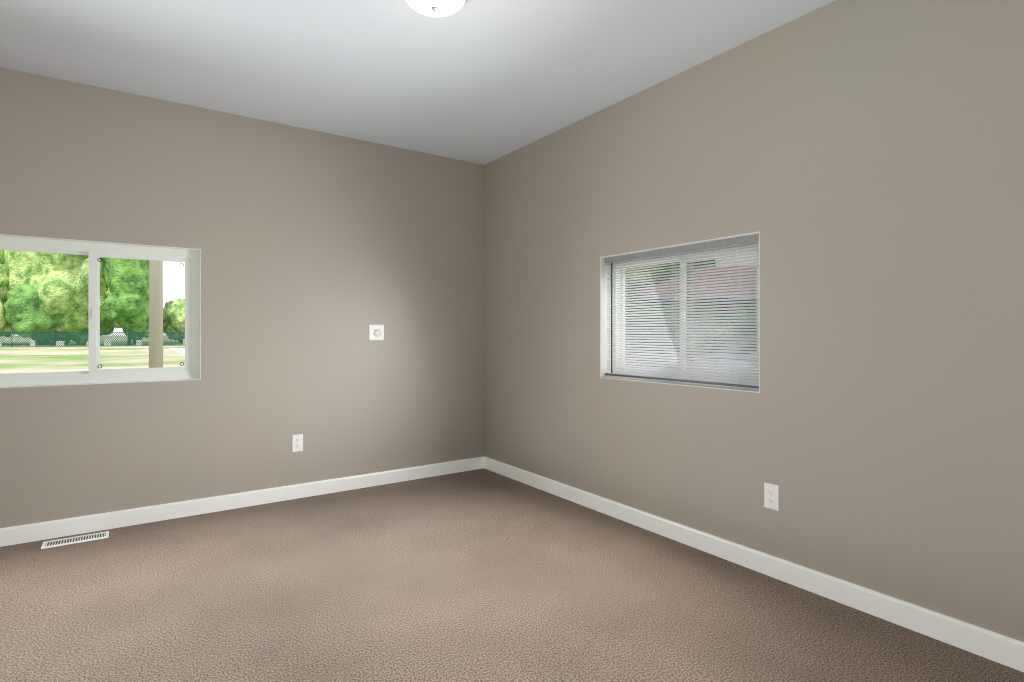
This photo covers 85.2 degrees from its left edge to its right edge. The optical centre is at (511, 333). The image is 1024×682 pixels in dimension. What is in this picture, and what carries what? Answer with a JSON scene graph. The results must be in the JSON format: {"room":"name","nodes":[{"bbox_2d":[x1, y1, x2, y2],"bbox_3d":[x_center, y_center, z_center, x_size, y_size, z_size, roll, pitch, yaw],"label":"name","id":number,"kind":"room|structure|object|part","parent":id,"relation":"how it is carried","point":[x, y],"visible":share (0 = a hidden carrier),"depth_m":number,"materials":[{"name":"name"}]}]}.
{"room":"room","nodes":[
{"label":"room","id":0,"kind":"room"},
{"bbox_2d":[0,67,483,527],"bbox_3d":[-2.174,-0.144,3.558,4.976,2.600,0.200,0,0,-35],"label":"wall","id":1,"kind":"structure","parent":0,"point":[321,252],"depth_m":3.74,"materials":[{"name":"beige paint"}]},
{"bbox_2d":[0,234,200,387],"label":"window","id":2,"kind":"structure","parent":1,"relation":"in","point":[94,252],"depth_m":3.34,"materials":[{"name":"white plastic"}]},
{"bbox_2d":[0,456,484,546],"bbox_3d":[-2.113,1.107,3.470,4.576,0.097,0.014,0,0,-35],"label":"baseboard","id":3,"kind":"structure","parent":1,"relation":"attached to","point":[20,534],"depth_m":3.60,"materials":[{"name":"white wood"}]},
{"bbox_2d":[292,434,302,451],"bbox_3d":[-1.502,0.771,3.897,0.074,0.120,0.008,0,0,-35],"label":"electrical outlet","id":4,"kind":"object","parent":1,"relation":"attached to","point":[297,443],"visible":1,"depth_m":3.89,"materials":[{"name":"white plastic"}]},
{"bbox_2d":[369,325,383,339],"bbox_3d":[-1.025,-0.005,4.220,0.118,0.118,0.020,0,0,-35],"label":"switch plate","id":5,"kind":"object","parent":1,"relation":"attached to","point":[376,332],"visible":1,"depth_m":4.22,"materials":[{"name":"white plastic"}]},
{"bbox_2d":[0,0,833,164],"bbox_3d":[-0.548,-1.569,1.210,5.576,0.250,6.513,0,0,-35],"label":"ceiling","id":6,"kind":"structure","parent":0,"point":[483,82],"depth_m":2.89,"materials":[{"name":"white paint"}]},
{"bbox_2d":[405,0,466,16],"bbox_3d":[-0.320,-1.388,2.300,0.300,0.112,0.300,0,0,-35],"label":"ceiling light fixture","id":7,"kind":"object","parent":6,"relation":"attached to","point":[434,8],"depth_m":2.30,"materials":[{"name":"white glass"}]},
{"bbox_3d":[-0.320,-1.375,2.300,0.264,0.064,0.264,0,0,-35],"label":"ceiling light fixture bowl","id":8,"kind":"part","parent":7,"relation":"part of","materials":[{"name":"white glass"}]},
{"bbox_2d":[0,468,1023,681],"bbox_3d":[-0.548,1.281,1.210,4.976,0.250,5.913,0,0,-35],"label":"floor","id":9,"kind":"structure","parent":0,"point":[481,575],"depth_m":2.36,"materials":[{"name":"brown carpet"}]},
{"bbox_2d":[41,531,108,548],"bbox_3d":[-2.432,1.153,3.105,0.293,0.007,0.110,0,0,-35],"label":"floor vent","id":10,"kind":"object","parent":9,"relation":"in","point":[72,540],"visible":1,"depth_m":3.10,"materials":[{"name":"white plastic"}]},
{"bbox_2d":[484,0,1023,641],"bbox_3d":[1.472,-0.144,2.487,0.200,2.600,5.713,0,0,-35],"label":"wall","id":11,"kind":"structure","parent":0,"point":[858,164],"depth_m":2.46,"materials":[{"name":"beige paint"}]},
{"bbox_2d":[600,231,759,392],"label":"window","id":12,"kind":"structure","parent":11,"relation":"in","point":[603,315],"depth_m":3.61,"materials":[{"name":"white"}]},
{"bbox_2d":[605,234,758,388],"bbox_3d":[0.924,-0.106,3.181,0.038,0.768,1.093,0,0,-35],"label":"window blinds","id":13,"kind":"object","parent":12,"relation":"attached to","point":[731,348],"visible":0.81,"depth_m":3.10,"materials":[{"name":"white plastic"}]},
{"bbox_2d":[484,457,1023,671],"bbox_3d":[1.331,1.107,2.502,0.014,0.097,5.499,0,0,-35],"label":"baseboard","id":14,"kind":"structure","parent":11,"relation":"attached to","point":[992,646],"depth_m":2.49,"materials":[{"name":"white wood"}]},
{"bbox_2d":[764,482,778,510],"bbox_3d":[1.234,0.778,2.647,0.008,0.120,0.074,0,0,-35],"label":"electrical outlet","id":15,"kind":"object","parent":11,"relation":"attached to","point":[771,496],"visible":1,"depth_m":2.64,"materials":[{"name":"white plastic"}]},
{"label":"outside","id":16,"kind":"structure","parent":0,"visible":0},
{"bbox_2d":[0,335,184,373],"bbox_3d":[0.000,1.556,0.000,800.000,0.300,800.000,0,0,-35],"label":"ground","id":17,"kind":"structure","parent":16,"point":[52,362],"depth_m":32.08,"materials":[{"name":"green plant"}]},
{"bbox_2d":[0,250,3,263],"bbox_3d":[-65.398,-15.431,68.422,20.302,33.674,19.375,0,0,-35],"label":"tree","id":18,"kind":"object","parent":17,"relation":"on","point":[1,257],"depth_m":64.60,"materials":[{"name":"green plant"}]},
{"bbox_2d":[0,263,14,336],"bbox_3d":[-59.072,-3.457,63.075,6.462,9.725,6.130,0,0,-35],"label":"tree","id":19,"kind":"object","parent":17,"relation":"on","point":[4,323],"depth_m":62.56,"materials":[{"name":"green plant"}]},
{"bbox_2d":[4,278,63,342],"bbox_3d":[-54.854,-2.483,64.489,5.923,7.779,5.704,0,0,-35],"label":"tree","id":20,"kind":"object","parent":17,"relation":"on","point":[30,299],"depth_m":62.19,"materials":[{"name":"green plant"}]},
{"bbox_2d":[3,250,107,344],"bbox_3d":[-55.701,-15.085,68.585,16.377,33.455,16.340,0,0,-35],"label":"tree","id":21,"kind":"object","parent":17,"relation":"on","point":[37,274],"depth_m":63.50,"materials":[{"name":"green plant"}]},
{"bbox_2d":[70,288,114,344],"bbox_3d":[-52.030,-3.041,67.906,6.546,9.157,6.225,0,0,-35],"label":"tree","id":22,"kind":"object","parent":17,"relation":"on","point":[105,326],"depth_m":67.03,"materials":[{"name":"green plant"}]},
{"bbox_2d":[0,331,184,346],"bbox_3d":[-44.766,0.606,59.380,74.080,1.600,4.687,0,0,-35],"label":"fence","id":23,"kind":"object","parent":17,"relation":"on","point":[61,343],"depth_m":56.95,"materials":[{"name":"teal metal"}]},
{"bbox_2d":[100,257,148,342],"bbox_3d":[-44.816,-9.544,64.714,5.706,21.900,5.838,0,0,-35],"label":"tree","id":24,"kind":"object","parent":17,"relation":"on","point":[120,274],"depth_m":63.26,"materials":[{"name":"green plant"}]},
{"bbox_2d":[108,288,148,342],"bbox_3d":[-47.166,-3.704,69.486,6.013,10.221,5.868,0,0,-35],"label":"tree","id":25,"kind":"object","parent":17,"relation":"on","point":[114,324],"depth_m":68.17,"materials":[{"name":"green plant"}]},
{"bbox_2d":[149,260,162,367],"bbox_3d":[-37.846,-3.344,15.150,62.685,9.500,1.519,0,0,6],"label":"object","id":26,"kind":"object","parent":17,"relation":"on","point":[155,312],"depth_m":11.70,"materials":[{"name":"beige wood"}]},
{"bbox_2d":[163,298,184,342],"bbox_3d":[-45.905,-1.689,77.581,5.568,6.483,5.874,0,0,-35],"label":"tree","id":27,"kind":"object","parent":17,"relation":"on","point":[171,313],"depth_m":75.38,"materials":[{"name":"green plant"}]},
{"bbox_2d":[168,348,752,367],"bbox_3d":[18.674,1.396,37.258,66.874,0.020,80.000,0,0,-35],"label":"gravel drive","id":28,"kind":"structure","parent":17,"relation":"on","point":[181,350],"depth_m":41.95,"materials":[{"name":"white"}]},
{"bbox_2d":[668,355,756,372],"bbox_3d":[8.006,1.126,19.531,4.898,0.520,4.898,0,0,-35],"label":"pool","id":29,"kind":"object","parent":28,"relation":"on","point":[720,364],"depth_m":18.09,"materials":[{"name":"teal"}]},
{"bbox_2d":[626,264,661,293],"bbox_3d":[8.892,-7.004,62.215,16.456,18.375,16.135,0,0,-35],"label":"tree","id":30,"kind":"object","parent":17,"relation":"on","point":[641,277],"depth_m":55.55,"materials":[{"name":"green plant"}]},
{"bbox_2d":[655,260,715,283],"bbox_3d":[18.697,-7.846,70.356,18.290,23.041,19.489,0,0,-35],"label":"tree","id":31,"kind":"object","parent":17,"relation":"on","point":[679,270],"depth_m":62.55,"materials":[{"name":"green plant"}]},
{"bbox_2d":[626,295,756,353],"bbox_3d":[10.569,-0.606,34.578,32.130,4.368,4.538,0,0,17],"label":"hedge","id":32,"kind":"object","parent":17,"relation":"on","point":[695,323],"depth_m":33.31,"materials":[{"name":"green plant"}]},
{"bbox_2d":[628,265,756,350],"bbox_3d":[23.808,-2.169,45.416,27.791,7.150,13.416,0,0,16],"label":"building","id":33,"kind":"structure","parent":17,"relation":"on","point":[709,287],"depth_m":44.09,"materials":[{"name":"brown"}]}
]}

